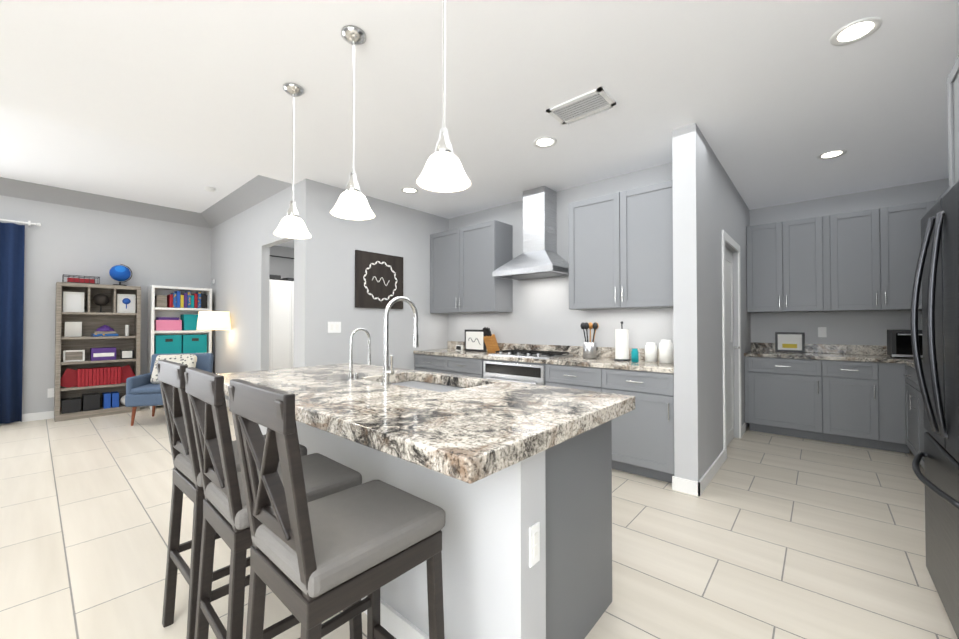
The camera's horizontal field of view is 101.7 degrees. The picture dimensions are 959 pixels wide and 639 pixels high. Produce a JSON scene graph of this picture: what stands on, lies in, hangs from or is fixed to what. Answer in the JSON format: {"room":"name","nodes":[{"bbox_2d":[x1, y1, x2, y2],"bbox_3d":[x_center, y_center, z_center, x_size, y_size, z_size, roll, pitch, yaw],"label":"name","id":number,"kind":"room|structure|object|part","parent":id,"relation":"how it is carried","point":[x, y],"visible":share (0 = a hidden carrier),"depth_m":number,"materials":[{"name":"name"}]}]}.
{"room":"kitchen","nodes":[
{"label":"kitchen","id":0,"kind":"room"},
{"bbox_2d":[0,106,257,212],"bbox_3d":[-5.375,-1.821,3.088,3.720,0.120,6.600,-1,-1,41],"label":"ceiling","id":1,"kind":"structure","parent":0,"point":[41,150],"depth_m":4.48,"materials":[{"name":"paint"}]},
{"bbox_2d":[204,186,215,191],"bbox_3d":[-3.559,-1.716,5.152,0.130,0.034,0.130,-1,-1,41],"label":"ceiling detector","id":2,"kind":"object","parent":1,"relation":"attached to","point":[209,189],"visible":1,"depth_m":5.11,"materials":[{"name":"white paint"}]},
{"bbox_2d":[0,175,291,228],"bbox_3d":[-5.333,-1.673,2.983,3.520,0.180,6.500,-1,-1,41],"label":"ceiling","id":3,"kind":"structure","parent":0,"point":[252,192],"depth_m":5.41,"materials":[{"name":"paint"}]},
{"bbox_2d":[0,195,293,413],"bbox_3d":[-6.096,-0.212,4.879,0.150,3.050,8.380,-1,-1,41],"label":"wall","id":4,"kind":"structure","parent":0,"point":[61,240],"depth_m":5.46,"materials":[{"name":"paint"}]},
{"bbox_2d":[0,219,40,226],"bbox_3d":[-6.820,-1.251,3.872,0.102,0.060,3.291,-1,-1,41],"label":"curtain rod","id":5,"kind":"object","parent":4,"relation":"attached to","point":[29,223],"visible":1,"depth_m":4.98,"materials":[{"name":"white paint"}]},
{"bbox_2d":[0,222,24,423],"bbox_3d":[-6.039,0.040,4.708,0.074,2.500,0.703,-1,-1,41],"label":"curtain","id":6,"kind":"object","parent":5,"relation":"hanging from","point":[12,242],"visible":1,"depth_m":4.88,"materials":[{"name":"blue fabric"}]},
{"bbox_2d":[47,388,53,397],"bbox_3d":[-5.697,0.977,5.201,0.006,0.120,0.075,-1,-1,41],"label":"outlet","id":7,"kind":"object","parent":4,"relation":"attached to","point":[50,392],"visible":0.64,"depth_m":5.19,"materials":[{"name":"white paint"}]},
{"bbox_2d":[0,406,146,424],"bbox_3d":[-6.653,1.252,4.097,0.013,0.100,6.500,-1,-1,41],"label":"baseboard","id":8,"kind":"structure","parent":4,"relation":"attached to","point":[48,414],"depth_m":5.10,"materials":[{"name":"white paint"}]},
{"bbox_2d":[0,102,295,183],"bbox_3d":[-3.948,-1.683,1.840,0.070,0.430,6.600,-1,-1,41],"label":"step","id":9,"kind":"structure","parent":0,"point":[115,135],"depth_m":3.15,"materials":[{"name":"paint"}]},
{"bbox_2d":[211,184,294,399],"bbox_3d":[-3.162,-0.205,5.449,3.520,3.050,0.100,-1,-1,41],"label":"wall","id":10,"kind":"structure","parent":0,"point":[243,242],"depth_m":5.50,"materials":[{"name":"paint"}]},
{"bbox_2d":[293,179,448,369],"bbox_3d":[-1.202,-0.058,4.818,0.260,2.740,2.030,-1,-1,41],"label":"wall","id":11,"kind":"structure","parent":0,"point":[324,274],"depth_m":4.37,"materials":[{"name":"paint"}]},
{"bbox_2d":[328,322,340,332],"bbox_3d":[-1.559,0.084,4.198,0.009,0.120,0.150,-1,-1,41],"label":"switch plate","id":12,"kind":"object","parent":11,"relation":"attached to","point":[334,327],"visible":1,"depth_m":4.20,"materials":[{"name":"white paint"}]},
{"bbox_2d":[355,250,402,308],"bbox_3d":[-1.174,-0.456,4.632,0.029,0.650,0.660,-1,-1,41],"label":"kitchen sign","id":13,"kind":"object","parent":11,"relation":"attached to","point":[378,280],"visible":1,"depth_m":4.59,"materials":[{"name":"brown wood"}]},
{"bbox_2d":[0,405,957,638],"bbox_3d":[-1.851,1.341,3.221,11.000,0.100,11.500,-1,-1,41],"label":"floor","id":14,"kind":"structure","parent":0,"point":[764,535],"depth_m":2.21,"materials":[{"name":"tile"}]},
{"bbox_2d":[54,264,140,421],"bbox_3d":[-5.290,0.261,5.436,0.304,2.118,0.830,-1,-1,41],"label":"bookcase","id":15,"kind":"object","parent":14,"relation":"on","point":[97,342],"visible":0.94,"depth_m":5.40,"materials":[{"name":"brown wood"}]},
{"bbox_2d":[125,353,213,425],"bbox_3d":[-4.082,0.895,5.197,0.720,0.846,0.743,0,-1,-17],"label":"armchair","id":16,"kind":"object","parent":14,"relation":"on","point":[143,390],"visible":0.62,"depth_m":5.06,"materials":[{"name":"fabric"}]},
{"bbox_2d":[150,354,196,383],"bbox_3d":[-4.094,0.665,5.242,0.460,0.380,0.264,0,-1,-17],"label":"pillow","id":17,"kind":"object","parent":16,"relation":"on","point":[190,360],"depth_m":5.25,"materials":[{"name":"white fabric"}]},
{"bbox_2d":[147,285,211,409],"bbox_3d":[-4.679,0.414,6.136,0.300,1.830,0.791,-1,-1,41],"label":"bookcase","id":18,"kind":"object","parent":14,"relation":"on","point":[172,318],"visible":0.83,"depth_m":6.04,"materials":[{"name":"paint"}]},
{"bbox_2d":[197,311,230,373],"bbox_3d":[-3.882,0.604,5.708,0.420,1.440,0.420,-1,-1,41],"label":"floor lamp","id":19,"kind":"object","parent":14,"relation":"on","point":[213,320],"visible":0.69,"depth_m":5.57,"materials":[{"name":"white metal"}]},
{"bbox_2d":[156,360,306,638],"bbox_3d":[-1.048,0.719,1.669,0.374,1.104,0.473,-1,-1,40],"label":"stool","id":20,"kind":"object","parent":14,"relation":"on","point":[187,480],"visible":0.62,"depth_m":1.51,"materials":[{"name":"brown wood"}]},
{"bbox_3d":[-1.029,0.592,1.693,0.360,0.064,0.415,-1,-1,40],"label":"seat","id":21,"kind":"part","parent":20,"relation":"part of","materials":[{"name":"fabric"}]},
{"bbox_2d":[184,367,361,638],"bbox_3d":[-0.713,0.715,1.370,0.374,1.104,0.473,-1,-1,42],"label":"stool","id":22,"kind":"object","parent":14,"relation":"on","point":[225,515],"visible":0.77,"depth_m":1.23,"materials":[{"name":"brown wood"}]},
{"bbox_3d":[-0.693,0.588,1.393,0.360,0.064,0.415,-1,-1,42],"label":"seat","id":23,"kind":"part","parent":22,"relation":"part of","materials":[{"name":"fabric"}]},
{"bbox_2d":[269,274,293,369],"bbox_3d":[-3.582,0.278,7.170,0.585,2.130,1.450,-1,-1,41],"label":"wardrobe","id":24,"kind":"object","parent":14,"relation":"on","point":[281,323],"visible":0.25,"depth_m":6.86,"materials":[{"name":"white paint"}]},
{"bbox_2d":[228,379,444,638],"bbox_3d":[-0.381,0.711,1.088,0.374,1.104,0.473,-1,-1,41],"label":"stool","id":25,"kind":"object","parent":14,"relation":"on","point":[314,564],"visible":1,"depth_m":0.98,"materials":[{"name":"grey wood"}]},
{"bbox_3d":[-0.362,0.584,1.111,0.360,0.064,0.415,-1,-1,41],"label":"seat","id":26,"kind":"part","parent":25,"relation":"part of","materials":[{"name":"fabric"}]},
{"bbox_2d":[259,416,618,638],"bbox_3d":[-0.454,0.842,2.171,2.213,0.870,0.773,-1,-1,41],"label":"kitchen island","id":27,"kind":"object","parent":14,"relation":"on","point":[512,480],"depth_m":1.39,"materials":[{"name":"paint"}]},
{"bbox_2d":[218,364,417,395],"bbox_3d":[-1.083,0.382,2.569,0.870,0.059,1.090,-1,-1,41],"label":"island countertop","id":28,"kind":"structure","parent":27,"relation":"on","point":[273,378],"depth_m":2.49,"materials":[{"name":"multicoloured stone"}]},
{"bbox_2d":[346,328,370,375],"bbox_3d":[-0.735,0.201,2.450,0.087,0.298,0.156,-1,-1,41],"label":"faucet","id":29,"kind":"object","parent":28,"relation":"on","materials":[{"name":"silver metal"}]},
{"bbox_2d":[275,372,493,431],"bbox_3d":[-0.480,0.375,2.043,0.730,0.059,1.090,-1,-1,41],"label":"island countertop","id":30,"kind":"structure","parent":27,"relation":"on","point":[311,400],"depth_m":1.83,"materials":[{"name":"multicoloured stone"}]},
{"bbox_2d":[378,296,418,383],"bbox_3d":[-0.408,0.109,2.110,0.107,0.473,0.243,-1,-1,41],"label":"faucet","id":31,"kind":"object","parent":30,"relation":"on","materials":[{"name":"silver metal"}]},
{"bbox_2d":[394,380,469,391],"bbox_3d":[-0.312,0.496,2.234,0.728,0.203,0.418,-1,-1,41],"label":"sink","id":32,"kind":"object","parent":30,"relation":"in","point":[437,385],"depth_m":2.43,"materials":[{"name":"silver metal"}]},
{"bbox_2d":[322,380,634,487],"bbox_3d":[0.066,0.368,1.566,0.720,0.059,1.090,-1,-1,41],"label":"island countertop","id":33,"kind":"structure","parent":27,"relation":"on","point":[468,436],"depth_m":1.29,"materials":[{"name":"multicoloured stone"}]},
{"bbox_2d":[414,353,481,377],"bbox_3d":[-0.203,0.875,4.861,1.166,0.875,0.625,-1,-1,41],"label":"base cabinet","id":34,"kind":"object","parent":14,"relation":"on","point":[429,362],"depth_m":4.61,"materials":[{"name":"grey wood"}]},
{"bbox_2d":[482,357,549,385],"bbox_3d":[0.531,0.866,4.220,0.922,0.875,0.625,-1,-1,41],"label":"oven","id":35,"kind":"object","parent":14,"relation":"on","point":[531,372],"depth_m":3.94,"materials":[{"name":"metal"}]},
{"bbox_2d":[550,361,609,392],"bbox_3d":[1.063,0.860,3.756,0.629,0.875,0.625,-1,-1,41],"label":"base cabinet","id":36,"kind":"object","parent":14,"relation":"on","point":[596,378],"depth_m":3.49,"materials":[{"name":"grey wood"}]},
{"bbox_2d":[610,369,673,482],"bbox_3d":[1.448,0.856,3.419,0.638,0.875,0.625,-1,-1,41],"label":"base cabinet","id":37,"kind":"object","parent":14,"relation":"on","point":[643,438],"depth_m":3.13,"materials":[{"name":"grey wood"}]},
{"bbox_2d":[414,349,673,372],"bbox_3d":[0.522,0.409,4.232,3.094,0.040,0.627,-1,-1,41],"label":"countertop","id":38,"kind":"structure","parent":37,"relation":"on","point":[558,358],"depth_m":3.81,"materials":[{"name":"multicoloured stone"}]},
{"bbox_2d":[488,349,572,358],"bbox_3d":[0.548,0.369,4.232,0.760,0.040,0.500,-1,-1,41],"label":"cooktop","id":39,"kind":"object","parent":38,"relation":"in","point":[524,353],"depth_m":4.16,"materials":[{"name":"silver metal"}]},
{"bbox_2d":[744,330,927,467],"bbox_3d":[3.193,0.693,3.220,1.924,1.196,3.173,-1,-1,41],"label":"base cabinets","id":40,"kind":"object","parent":14,"relation":"on","point":[868,396],"visible":0.71,"depth_m":4.09,"materials":[{"name":"grey wood"}]},
{"bbox_2d":[744,342,922,367],"bbox_3d":[3.193,0.343,3.225,1.924,0.144,3.172,-1,-1,41],"label":"countertop","id":41,"kind":"structure","parent":40,"relation":"on","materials":[{"name":"stone"}]},
{"bbox_2d":[910,180,958,638],"bbox_3d":[2.191,0.376,1.356,0.922,1.780,0.910,-1,-1,41],"label":"fridge","id":42,"kind":"object","parent":14,"relation":"on","point":[937,274],"visible":1,"depth_m":1.59,"materials":[{"name":"black metal"}]},
{"bbox_2d":[0,0,958,247],"bbox_3d":[-1.857,-1.515,2.833,9.350,0.120,10.850,-1,-1,41],"label":"ceiling","id":43,"kind":"structure","parent":0,"point":[773,100],"depth_m":2.44,"materials":[{"name":"paint"}]},
{"bbox_2d":[273,83,311,238],"bbox_3d":[-1.173,-0.994,2.461,0.220,0.929,0.220,-1,-1,41],"label":"pendant light","id":44,"kind":"object","parent":43,"relation":"hanging from","point":[292,225],"visible":1,"depth_m":2.44,"materials":[{"name":"white glass"}]},
{"bbox_2d":[330,25,374,219],"bbox_3d":[-0.646,-1.000,2.001,0.220,0.929,0.220,-1,-1,41],"label":"pendant light","id":45,"kind":"object","parent":43,"relation":"hanging from","point":[352,203],"visible":1,"depth_m":1.99,"materials":[{"name":"white glass"}]},
{"bbox_2d":[401,187,417,193],"bbox_3d":[-0.775,-1.431,4.337,0.194,0.006,0.194,-1,-1,41],"label":"recessed light","id":46,"kind":"object","parent":43,"relation":"in","point":[409,190],"visible":1,"depth_m":4.34,"materials":[{"name":"white paint"}]},
{"bbox_2d":[416,0,470,192],"bbox_3d":[-0.141,-1.006,1.560,0.220,0.929,0.220,-1,-1,41],"label":"pendant light","id":47,"kind":"object","parent":43,"relation":"hanging from","point":[443,171],"visible":1,"depth_m":1.55,"materials":[{"name":"white glass"}]},
{"bbox_2d":[533,136,556,147],"bbox_3d":[0.535,-1.447,3.192,0.194,0.006,0.194,-1,-1,41],"label":"recessed light","id":48,"kind":"object","parent":43,"relation":"in","point":[541,142],"visible":1,"depth_m":3.19,"materials":[{"name":"white paint"}]},
{"bbox_2d":[546,87,615,124],"bbox_3d":[0.698,-1.450,2.679,0.400,0.012,0.262,-1,-1,41],"label":"ceiling vent","id":49,"kind":"object","parent":43,"relation":"in","point":[590,103],"visible":1,"depth_m":2.66,"materials":[{"name":"white metal"}]},
{"bbox_2d":[817,149,846,159],"bbox_3d":[3.085,-1.444,3.421,0.194,0.006,0.194,-1,-1,41],"label":"recessed light","id":50,"kind":"object","parent":43,"relation":"in","point":[831,154],"visible":1,"depth_m":3.42,"materials":[{"name":"white paint"}]},
{"bbox_2d":[830,17,881,45],"bbox_3d":[1.914,-1.463,1.989,0.194,0.006,0.194,-1,-1,41],"label":"recessed light","id":51,"kind":"object","parent":43,"relation":"in","point":[859,30],"visible":1,"depth_m":1.99,"materials":[{"name":"white paint"}]},
{"bbox_2d":[448,162,673,349],"bbox_3d":[-0.700,-0.045,5.826,7.030,2.740,0.150,-1,-1,41],"label":"wall","id":52,"kind":"structure","parent":0,"point":[542,313],"depth_m":4.34,"materials":[{"name":"paint"}]},
{"bbox_2d":[430,220,512,313],"bbox_3d":[-0.131,-0.616,5.000,1.117,1.060,0.351,-1,-1,41],"label":"upper cabinet","id":53,"kind":"object","parent":52,"relation":"attached to","point":[463,260],"depth_m":4.76,"materials":[{"name":"grey wood"}]},
{"bbox_2d":[492,186,568,279],"bbox_3d":[0.594,-0.952,4.271,0.760,0.960,0.498,-1,-1,41],"label":"range hood","id":54,"kind":"object","parent":52,"relation":"attached to","point":[539,257],"visible":0.9,"depth_m":4.24,"materials":[{"name":"silver metal"}]},
{"bbox_2d":[447,341,673,360],"bbox_3d":[0.721,0.340,4.461,3.094,0.105,0.022,-1,-1,41],"label":"backsplash","id":55,"kind":"structure","parent":52,"relation":"attached to","point":[585,350],"depth_m":4.16,"materials":[{"name":"multicoloured stone"}]},
{"bbox_2d":[568,180,672,309],"bbox_3d":[1.388,-0.633,3.673,1.037,1.060,0.351,-1,-1,41],"label":"upper cabinet","id":56,"kind":"object","parent":52,"relation":"attached to","point":[621,250],"depth_m":3.52,"materials":[{"name":"grey wood"}]},
{"bbox_2d":[672,123,750,481],"bbox_3d":[2.494,-0.069,4.019,0.160,2.740,2.910,-1,-1,41],"label":"wall","id":57,"kind":"structure","parent":0,"point":[709,205],"depth_m":2.99,"materials":[{"name":"paint"}]},
{"bbox_2d":[696,450,724,496],"bbox_3d":[1.921,1.241,3.213,0.013,0.100,0.993,-1,-1,41],"label":"baseboard","id":58,"kind":"structure","parent":57,"relation":"attached to","point":[701,485],"depth_m":3.10,"materials":[{"name":"white paint"}]},
{"bbox_2d":[722,230,741,460],"bbox_3d":[2.580,0.238,3.979,0.016,2.125,1.000,-1,-1,41],"label":"door frame","id":59,"kind":"structure","parent":57,"relation":"attached to","point":[730,241],"depth_m":3.64,"materials":[{"name":"white paint"}]},
{"bbox_2d":[725,247,739,445],"bbox_3d":[2.551,0.274,4.004,0.109,2.035,0.840,-1,-1,41],"label":"pantry door","id":60,"kind":"structure","parent":57,"relation":"in","point":[730,346],"depth_m":4.15,"materials":[{"name":"grey wood"}]},
{"bbox_2d":[742,422,745,435],"bbox_3d":[3.014,1.257,4.464,0.013,0.100,0.310,-1,-1,41],"label":"baseboard","id":61,"kind":"structure","parent":57,"relation":"attached to","point":[744,425],"depth_m":4.47,"materials":[{"name":"white paint"}]},
{"bbox_2d":[749,178,948,345],"bbox_3d":[4.295,-0.063,4.477,2.270,2.740,0.150,-1,-1,41],"label":"wall","id":62,"kind":"structure","parent":0,"point":[857,327],"depth_m":4.49,"materials":[{"name":"paint"}]},
{"bbox_2d":[818,327,826,336],"bbox_3d":[4.035,0.149,4.598,0.075,0.120,0.006,-1,-1,41],"label":"outlet","id":63,"kind":"object","parent":62,"relation":"attached to","point":[822,332],"visible":1,"depth_m":4.59,"materials":[{"name":"white plastic"}]},
{"bbox_2d":[746,201,933,312],"bbox_3d":[3.974,-0.623,4.429,1.530,1.057,0.351,-1,-1,41],"label":"upper cabinet","id":64,"kind":"object","parent":62,"relation":"attached to","point":[865,260],"depth_m":4.26,"materials":[{"name":"grey wood"}]},
{"bbox_3d":[3.339,-0.098,1.794,0.180,2.740,5.150,-1,-1,41],"label":"wall","id":65,"kind":"structure","parent":0,"visible":0},
{"bbox_2d":[934,187,948,204],"bbox_3d":[3.770,-0.645,2.735,0.391,1.058,3.171,-1,-1,41],"label":"upper cabinet","id":66,"kind":"object","parent":65,"relation":"attached to","point":[947,189],"depth_m":3.62,"materials":[{"name":"grey wood"}]},
{"bbox_2d":[947,55,958,188],"bbox_3d":[2.254,0.035,1.305,0.804,2.460,0.952,-1,-1,41],"label":"upper cabinet","id":67,"kind":"object","parent":65,"relation":"attached to","point":[953,111],"visible":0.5,"depth_m":1.85,"materials":[{"name":"grey wood"}]}
]}

